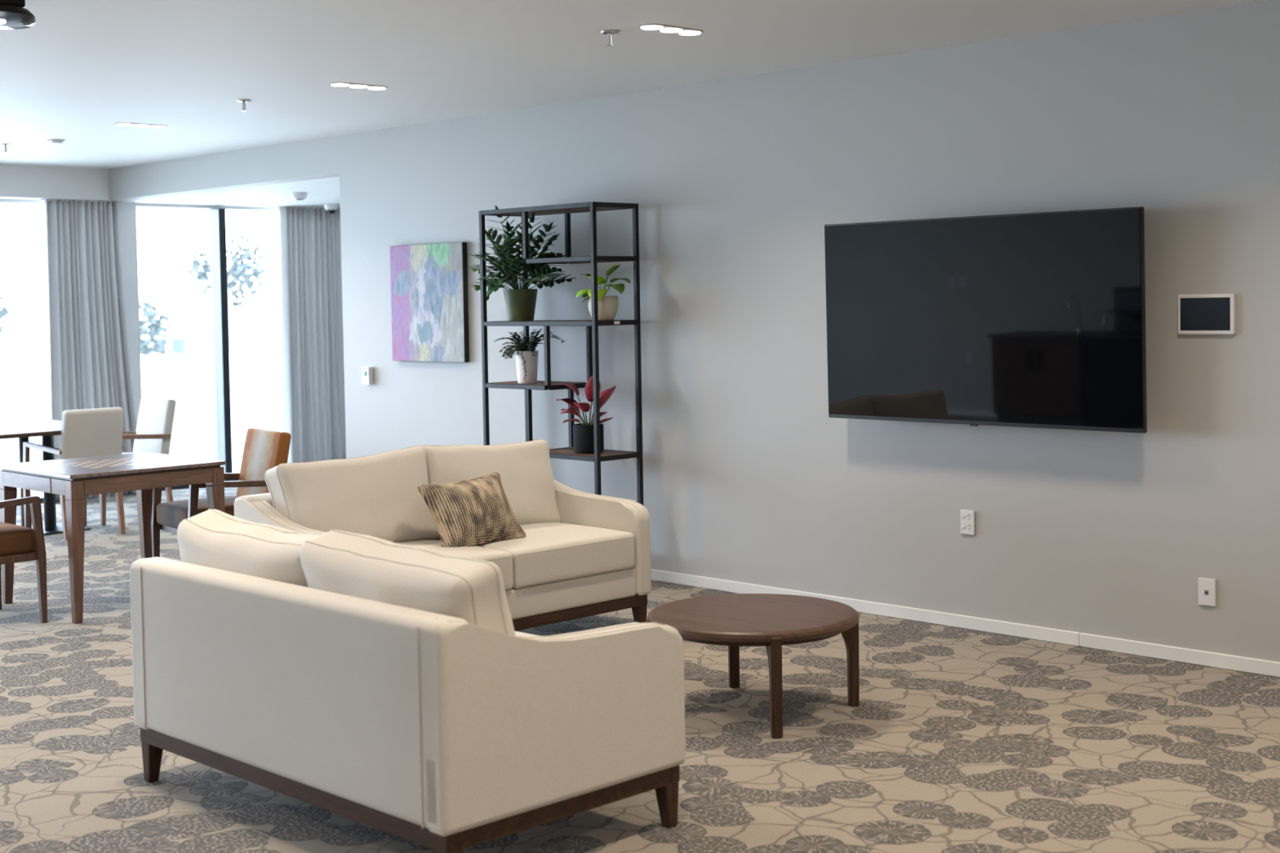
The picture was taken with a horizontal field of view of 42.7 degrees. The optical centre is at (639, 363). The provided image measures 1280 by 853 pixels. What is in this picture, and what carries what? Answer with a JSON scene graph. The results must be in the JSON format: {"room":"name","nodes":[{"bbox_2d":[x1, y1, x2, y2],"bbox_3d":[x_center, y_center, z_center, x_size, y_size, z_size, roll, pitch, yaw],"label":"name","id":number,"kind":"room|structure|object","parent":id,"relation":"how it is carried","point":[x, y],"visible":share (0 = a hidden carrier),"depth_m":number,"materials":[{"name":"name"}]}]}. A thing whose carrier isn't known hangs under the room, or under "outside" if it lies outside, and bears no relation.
{"room":"care facility","nodes":[
{"label":"care facility","id":0,"kind":"room"},
{"bbox_2d":[117,202,141,493],"bbox_3d":[-4.363,-0.128,13.838,0.170,2.446,0.220,-3,3,-45],"label":"wall","id":1,"kind":"structure","parent":0,"point":[126,211],"depth_m":13.76,"materials":[{"name":"paint"}]},
{"bbox_2d":[0,164,109,200],"bbox_3d":[-7.466,-1.296,10.472,8.583,0.257,0.150,-3,3,-45],"label":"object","id":2,"kind":"structure","parent":1,"relation":"attached to","point":[16,181],"depth_m":13.11,"materials":[{"name":"paint"}]},
{"bbox_2d":[39,198,136,500],"bbox_3d":[-4.484,-0.115,13.442,0.844,2.435,0.195,-3,3,-45],"label":"curtain","id":3,"kind":"object","parent":2,"relation":"hanging from","point":[90,368],"visible":0.73,"depth_m":13.37,"materials":[{"name":"grey fabric"}]},
{"bbox_2d":[0,199,128,502],"bbox_3d":[-7.261,0.038,10.872,8.130,2.446,0.170,-3,3,-45],"label":"window","id":4,"kind":"structure","parent":1,"relation":"in","point":[2,201],"depth_m":13.18,"materials":[{"name":"metal"}]},
{"bbox_2d":[135,203,279,490],"bbox_3d":[-3.481,-0.173,14.602,2.160,2.446,0.170,-3,3,-45],"label":"window","id":5,"kind":"structure","parent":1,"relation":"in","point":[217,215],"depth_m":14.35,"materials":[{"name":"metal"}]},
{"bbox_2d":[0,176,340,208],"bbox_3d":[-5.275,-1.259,10.332,11.800,0.120,4.050,-3,3,-45],"label":"ceiling","id":6,"kind":"structure","parent":0,"point":[320,192],"depth_m":13.28,"materials":[{"name":"paint"}]},
{"bbox_2d":[290,192,307,199],"bbox_3d":[-2.695,-1.318,12.943,0.128,0.056,0.128,-3,3,-45],"label":"ceiling sensor","id":7,"kind":"object","parent":6,"relation":"attached to","point":[296,196],"visible":1,"depth_m":12.89,"materials":[{"name":"white plastic"}]},
{"bbox_2d":[275,206,346,462],"bbox_3d":[-2.938,-0.200,14.935,0.802,2.435,0.194,-3,3,-45],"label":"curtain","id":8,"kind":"object","parent":6,"relation":"hanging from","point":[313,371],"visible":0.7,"depth_m":14.87,"materials":[{"name":"grey fabric"}]},
{"bbox_2d":[324,204,338,213],"bbox_3d":[-2.735,-1.363,14.491,0.128,0.086,0.128,-3,3,-45],"label":"dome camera","id":9,"kind":"object","parent":6,"relation":"attached to","point":[331,208],"visible":1,"depth_m":14.45,"materials":[{"name":"white plastic"}]},
{"bbox_2d":[502,288,537,320],"bbox_3d":[-0.686,-0.334,9.407,0.198,0.182,0.198,-3,3,-45],"label":"pot","id":10,"kind":"object","parent":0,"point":[520,304],"depth_m":9.34,"materials":[{"name":"green ceramic"}]},
{"bbox_2d":[0,0,1263,168],"bbox_3d":[-1.745,-1.357,4.671,8.883,0.120,16.440,-3,3,-45],"label":"ceiling","id":11,"kind":"structure","parent":0,"point":[84,68],"depth_m":7.50,"materials":[{"name":"paint"}]},
{"bbox_2d":[0,143,11,152],"bbox_3d":[-4.373,-1.479,11.279,0.080,0.059,0.080,-3,3,-45],"label":"sprinkler","id":12,"kind":"object","parent":11,"relation":"attached to","point":[5,145],"visible":1,"depth_m":11.27,"materials":[{"name":"metal"}]},
{"bbox_2d":[0,0,35,30],"bbox_3d":[-2.341,-1.277,5.940,0.274,0.118,0.274,-3,3,-45],"label":"ceiling lamp","id":13,"kind":"object","parent":11,"relation":"attached to","point":[11,11],"visible":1,"depth_m":5.92,"materials":[{"name":"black metal"}]},
{"bbox_2d":[47,138,64,143],"bbox_3d":[-3.942,-1.494,11.046,0.110,0.026,0.110,-3,3,-45],"label":"smoke detector","id":14,"kind":"object","parent":11,"relation":"attached to","point":[51,140],"visible":1,"depth_m":11.01,"materials":[{"name":"white plastic"}]},
{"bbox_2d":[114,122,167,128],"bbox_3d":[-3.119,-1.485,10.231,0.342,0.008,0.112,-3,3,-45],"label":"recessed light","id":15,"kind":"object","parent":11,"relation":"in","point":[139,125],"visible":1,"depth_m":10.21,"materials":[{"name":"grey plastic"}]},
{"bbox_2d":[236,99,250,111],"bbox_3d":[-2.200,-1.431,9.090,0.080,0.059,0.080,-3,3,-45],"label":"sprinkler","id":16,"kind":"object","parent":11,"relation":"attached to","point":[243,101],"visible":1,"depth_m":9.08,"materials":[{"name":"metal"}]},
{"bbox_2d":[328,82,387,89],"bbox_3d":[-1.472,-1.448,8.565,0.342,0.008,0.112,-3,3,-45],"label":"recessed light","id":17,"kind":"object","parent":11,"relation":"in","point":[334,84],"visible":1,"depth_m":8.53,"materials":[{"name":"grey plastic"}]},
{"bbox_2d":[600,30,619,45],"bbox_3d":[-0.128,-1.384,6.979,0.080,0.059,0.080,-3,3,-45],"label":"sprinkler","id":18,"kind":"object","parent":11,"relation":"attached to","point":[609,33],"visible":1,"depth_m":6.97,"materials":[{"name":"metal"}]},
{"bbox_2d":[638,23,702,35],"bbox_3d":[0.132,-1.413,6.941,0.342,0.008,0.112,-3,3,-45],"label":"recessed light","id":19,"kind":"object","parent":11,"relation":"in","point":[664,28],"visible":1,"depth_m":6.91,"materials":[{"name":"grey plastic"}]},
{"bbox_2d":[0,487,1279,852],"bbox_3d":[-0.768,1.404,5.915,11.800,0.120,16.750,-3,3,-45],"label":"floor","id":20,"kind":"structure","parent":0,"point":[957,740],"depth_m":5.58,"materials":[{"name":"carpet"}]},
{"bbox_2d":[0,495,47,622],"bbox_3d":[-3.380,0.874,8.124,0.627,0.855,0.578,-3,3,-45],"label":"armchair","id":21,"kind":"object","parent":20,"relation":"on","point":[18,544],"visible":1,"depth_m":8.12,"materials":[{"name":"brown wood"}]},
{"bbox_2d":[0,420,90,535],"bbox_3d":[-4.685,0.841,10.982,2.085,0.745,1.060,-3,3,-45],"label":"dining table","id":22,"kind":"object","parent":20,"relation":"on","point":[46,429],"visible":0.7,"depth_m":11.44,"materials":[{"name":"brown wood"}]},
{"bbox_2d":[22,407,125,541],"bbox_3d":[-3.923,0.745,11.362,0.458,0.880,0.672,-3,3,-45],"label":"armchair","id":23,"kind":"object","parent":20,"relation":"on","point":[95,432],"visible":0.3,"depth_m":11.14,"materials":[{"name":"beige fabric"}]},
{"bbox_2d":[0,452,225,623],"bbox_3d":[-2.801,0.900,8.697,0.862,0.740,0.864,-3,3,-45],"label":"table","id":24,"kind":"object","parent":20,"relation":"on","point":[75,478],"visible":0.96,"depth_m":8.47,"materials":[{"name":"brown wood"}]},
{"bbox_2d":[99,397,176,525],"bbox_3d":[-3.816,0.713,12.133,0.632,0.880,0.498,-3,3,-45],"label":"armchair","id":25,"kind":"object","parent":20,"relation":"on","point":[153,433],"visible":0.29,"depth_m":12.17,"materials":[{"name":"beige fabric"}]},
{"bbox_2d":[151,427,290,557],"bbox_3d":[-2.326,0.816,9.144,0.627,0.855,0.578,-3,3,-37],"label":"armchair","id":26,"kind":"object","parent":20,"relation":"on","point":[264,450],"visible":0.44,"depth_m":9.15,"materials":[{"name":"brown wood"}]},
{"bbox_2d":[129,509,685,852],"bbox_3d":[-0.770,0.932,5.101,0.908,0.885,1.670,-3,3,-45],"label":"sofa","id":27,"kind":"object","parent":20,"relation":"on","point":[390,687],"visible":1,"depth_m":4.58,"materials":[{"name":"beige fabric"}]},
{"bbox_2d":[177,509,321,587],"bbox_3d":[-1.179,0.728,5.221,0.300,0.468,0.791,-3,3,-45],"label":"cushion","id":28,"kind":"object","parent":27,"relation":"on","point":[211,539],"depth_m":5.12,"materials":[{"name":"fabric"}]},
{"bbox_2d":[299,529,515,635],"bbox_3d":[-0.660,0.741,4.691,0.306,0.466,0.794,-3,3,-45],"label":"cushion","id":29,"kind":"object","parent":27,"relation":"on","point":[365,567],"depth_m":4.51,"materials":[{"name":"fabric"}]},
{"bbox_2d":[514,631,537,636],"bbox_3d":[-0.466,0.970,4.886,0.776,0.190,0.732,-3,3,-45],"label":"seat cushion","id":30,"kind":"object","parent":27,"relation":"on","point":[517,633],"depth_m":5.27,"materials":[{"name":"fabric"}]},
{"bbox_2d":[234,439,651,631],"bbox_3d":[-0.856,0.834,7.376,1.670,0.907,0.908,-3,3,-45],"label":"sofa","id":31,"kind":"object","parent":20,"relation":"on","point":[581,554],"visible":0.62,"depth_m":7.32,"materials":[{"name":"beige fabric"}]},
{"bbox_2d":[264,446,439,542],"bbox_3d":[-1.263,0.633,7.255,0.794,0.476,0.308,-3,3,-45],"label":"cushion","id":32,"kind":"object","parent":31,"relation":"on","point":[378,495],"depth_m":7.15,"materials":[{"name":"fabric"}]},
{"bbox_2d":[396,539,513,591],"bbox_3d":[-1.072,0.895,7.074,0.732,0.189,0.776,-3,3,-45],"label":"seat cushion","id":33,"kind":"object","parent":31,"relation":"on","point":[503,557],"depth_m":7.04,"materials":[{"name":"fabric"}]},
{"bbox_2d":[417,471,526,547],"bbox_3d":[-0.746,0.664,7.291,0.449,0.313,0.249,-3,3,-42],"label":"throw cushion","id":34,"kind":"object","parent":31,"relation":"on","point":[474,512],"visible":0.9,"depth_m":7.20,"materials":[{"name":"fabric"}]},
{"bbox_2d":[422,440,560,537],"bbox_3d":[-0.731,0.603,7.772,0.798,0.475,0.308,-3,3,-45],"label":"cushion","id":35,"kind":"object","parent":31,"relation":"on","point":[524,468],"depth_m":7.74,"materials":[{"name":"fabric"}]},
{"bbox_2d":[435,522,635,588],"bbox_3d":[-0.549,0.866,7.590,0.732,0.190,0.776,-3,3,-45],"label":"seat cushion","id":36,"kind":"object","parent":31,"relation":"on","point":[551,555],"depth_m":7.35,"materials":[{"name":"fabric"}]},
{"bbox_2d":[479,201,643,505],"bbox_3d":[-0.448,0.167,9.212,0.344,2.083,0.962,-3,3,-45],"label":"shelving unit","id":37,"kind":"object","parent":20,"relation":"on","point":[592,326],"visible":0.7,"depth_m":9.00,"materials":[{"name":"black metal"}]},
{"bbox_2d":[467,205,574,320],"bbox_3d":[-0.690,-0.580,9.379,0.790,0.676,0.398,1,3,38],"label":"potted plant","id":38,"kind":"object","parent":37,"relation":"on","point":[520,301],"visible":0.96,"depth_m":9.33,"materials":[{"name":"green plant"}]},
{"bbox_2d":[493,328,564,384],"bbox_3d":[-0.638,-0.036,9.324,0.236,0.318,0.565,-3,3,-39],"label":"fern","id":39,"kind":"object","parent":37,"relation":"on","point":[526,353],"visible":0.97,"depth_m":9.30,"materials":[{"name":"white ceramic"}]},
{"bbox_2d":[515,350,538,383],"bbox_3d":[-0.645,0.022,9.346,0.134,0.185,0.134,-3,3,-45],"label":"pot","id":40,"kind":"object","parent":39,"relation":"on","point":[526,364],"depth_m":9.29,"materials":[{"name":"white ceramic"}]},
{"bbox_2d":[555,375,615,453],"bbox_3d":[-0.316,0.275,9.054,0.250,0.439,0.437,-3,3,-45],"label":"plant","id":41,"kind":"object","parent":37,"relation":"on","point":[583,433],"visible":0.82,"depth_m":8.98,"materials":[{"name":"red plant"}]},
{"bbox_2d":[576,264,630,320],"bbox_3d":[-0.194,-0.384,8.882,0.305,0.308,0.257,0,2,15],"label":"pothos","id":42,"kind":"object","parent":37,"relation":"on","point":[607,305],"visible":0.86,"depth_m":8.86,"materials":[{"name":"green plant"}]},
{"bbox_2d":[587,295,618,320],"bbox_3d":[-0.201,-0.299,8.920,0.168,0.134,0.168,-3,3,-45],"label":"pot","id":43,"kind":"object","parent":42,"relation":"on","point":[607,306],"depth_m":8.86,"materials":[{"name":"beige ceramic"}]},
{"bbox_2d":[645,593,859,738],"bbox_3d":[0.428,1.124,6.170,0.796,0.378,0.796,-3,3,-45],"label":"coffee table","id":44,"kind":"object","parent":20,"relation":"on","point":[771,621],"visible":0.92,"depth_m":6.03,"materials":[{"name":"brown wood"}]},
{"bbox_2d":[338,0,1279,662],"bbox_3d":[2.598,-0.093,6.563,0.150,2.703,12.986,-3,3,-45],"label":"wall","id":45,"kind":"structure","parent":0,"point":[735,184],"depth_m":7.92,"materials":[{"name":"paint"}]},
{"bbox_2d":[108,135,339,201],"bbox_3d":[-3.200,-1.443,12.361,0.150,0.257,3.454,-3,3,-45],"label":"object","id":46,"kind":"structure","parent":45,"relation":"attached to","point":[313,158],"depth_m":12.10,"materials":[{"name":"paint"}]},
{"bbox_2d":[362,366,373,384],"bbox_3d":[-1.817,0.084,10.907,0.047,0.116,0.076,-3,3,-45],"label":"switch","id":47,"kind":"object","parent":45,"relation":"attached to","point":[367,371],"visible":1,"depth_m":10.88,"materials":[{"name":"white plastic"}]},
{"bbox_2d":[390,241,469,362],"bbox_3d":[-1.342,-0.383,10.401,0.040,0.745,0.750,-3,3,-45],"label":"painting","id":48,"kind":"object","parent":45,"relation":"attached to","point":[429,304],"visible":1,"depth_m":10.36,"materials":[{"name":"paint"}]},
{"bbox_2d":[650,568,1279,677],"bbox_3d":[2.511,1.229,6.611,0.013,0.062,12.836,-3,3,-45],"label":"baseboard","id":49,"kind":"structure","parent":45,"relation":"attached to","point":[988,625],"depth_m":7.42,"materials":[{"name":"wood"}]},
{"bbox_2d":[960,509,974,535],"bbox_3d":[1.518,0.738,7.586,0.016,0.113,0.075,-3,3,-45],"label":"power outlet","id":50,"kind":"object","parent":45,"relation":"attached to","point":[967,517],"visible":1,"depth_m":7.58,"materials":[{"name":"white plastic"}]},
{"bbox_2d":[824,206,1146,433],"bbox_3d":[1.546,-0.190,7.383,0.178,0.939,1.665,-4,4,-45],"label":"television","id":51,"kind":"object","parent":45,"relation":"attached to","point":[1037,319],"visible":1,"depth_m":7.24,"materials":[{"name":"black glass"}]},
{"bbox_2d":[1177,293,1235,334],"bbox_3d":[2.331,-0.201,6.721,0.047,0.166,0.246,-3,3,-45],"label":"tablet","id":52,"kind":"object","parent":45,"relation":"attached to","point":[1197,313],"visible":1,"depth_m":6.70,"materials":[{"name":"black glass"}]},
{"bbox_2d":[1198,577,1216,606],"bbox_3d":[2.344,0.947,6.763,0.014,0.113,0.075,-3,3,-45],"label":"outlet","id":53,"kind":"object","parent":45,"relation":"attached to","point":[1206,587],"visible":1,"depth_m":6.76,"materials":[{"name":"white plastic"}]},
{"label":"outside","id":54,"kind":"structure","parent":0,"visible":0},
{"bbox_3d":[-32.620,2.052,40.293,130.000,0.200,76.900,-3,3,-45],"label":"ground","id":55,"kind":"structure","parent":54,"visible":0},
{"bbox_2d":[0,295,8,339],"bbox_3d":[-16.724,-0.407,39.727,2.696,4.209,2.606,-3,3,-45],"label":"tree","id":56,"kind":"object","parent":55,"relation":"on","point":[4,311],"visible":1,"depth_m":40.11,"materials":[{"name":"green plant"}]},
{"bbox_2d":[0,262,281,361],"bbox_3d":[-14.874,-1.044,52.768,13.800,4.400,5.000,-3,3,-45],"label":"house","id":57,"kind":"structure","parent":55,"relation":"on","point":[168,286],"depth_m":50.59,"materials":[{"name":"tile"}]},
{"bbox_2d":[0,347,282,497],"bbox_3d":[-7.689,1.022,24.946,18.600,2.195,4.760,-3,3,-45],"label":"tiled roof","id":58,"kind":"structure","parent":55,"relation":"on","point":[187,378],"depth_m":25.27,"materials":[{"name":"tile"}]},
{"bbox_2d":[138,301,173,355],"bbox_3d":[-13.384,-0.174,42.939,2.201,3.378,2.271,-3,3,-45],"label":"tree","id":59,"kind":"object","parent":55,"relation":"on","point":[155,327],"visible":0.4,"depth_m":42.93,"materials":[{"name":"green plant"}]},
{"bbox_2d":[186,233,269,351],"bbox_3d":[-12.405,-1.368,49.566,2.283,5.212,2.528,-1,2,0],"label":"tree","id":60,"kind":"object","parent":55,"relation":"on","point":[237,270],"visible":0.7,"depth_m":49.30,"materials":[{"name":"green plant"}]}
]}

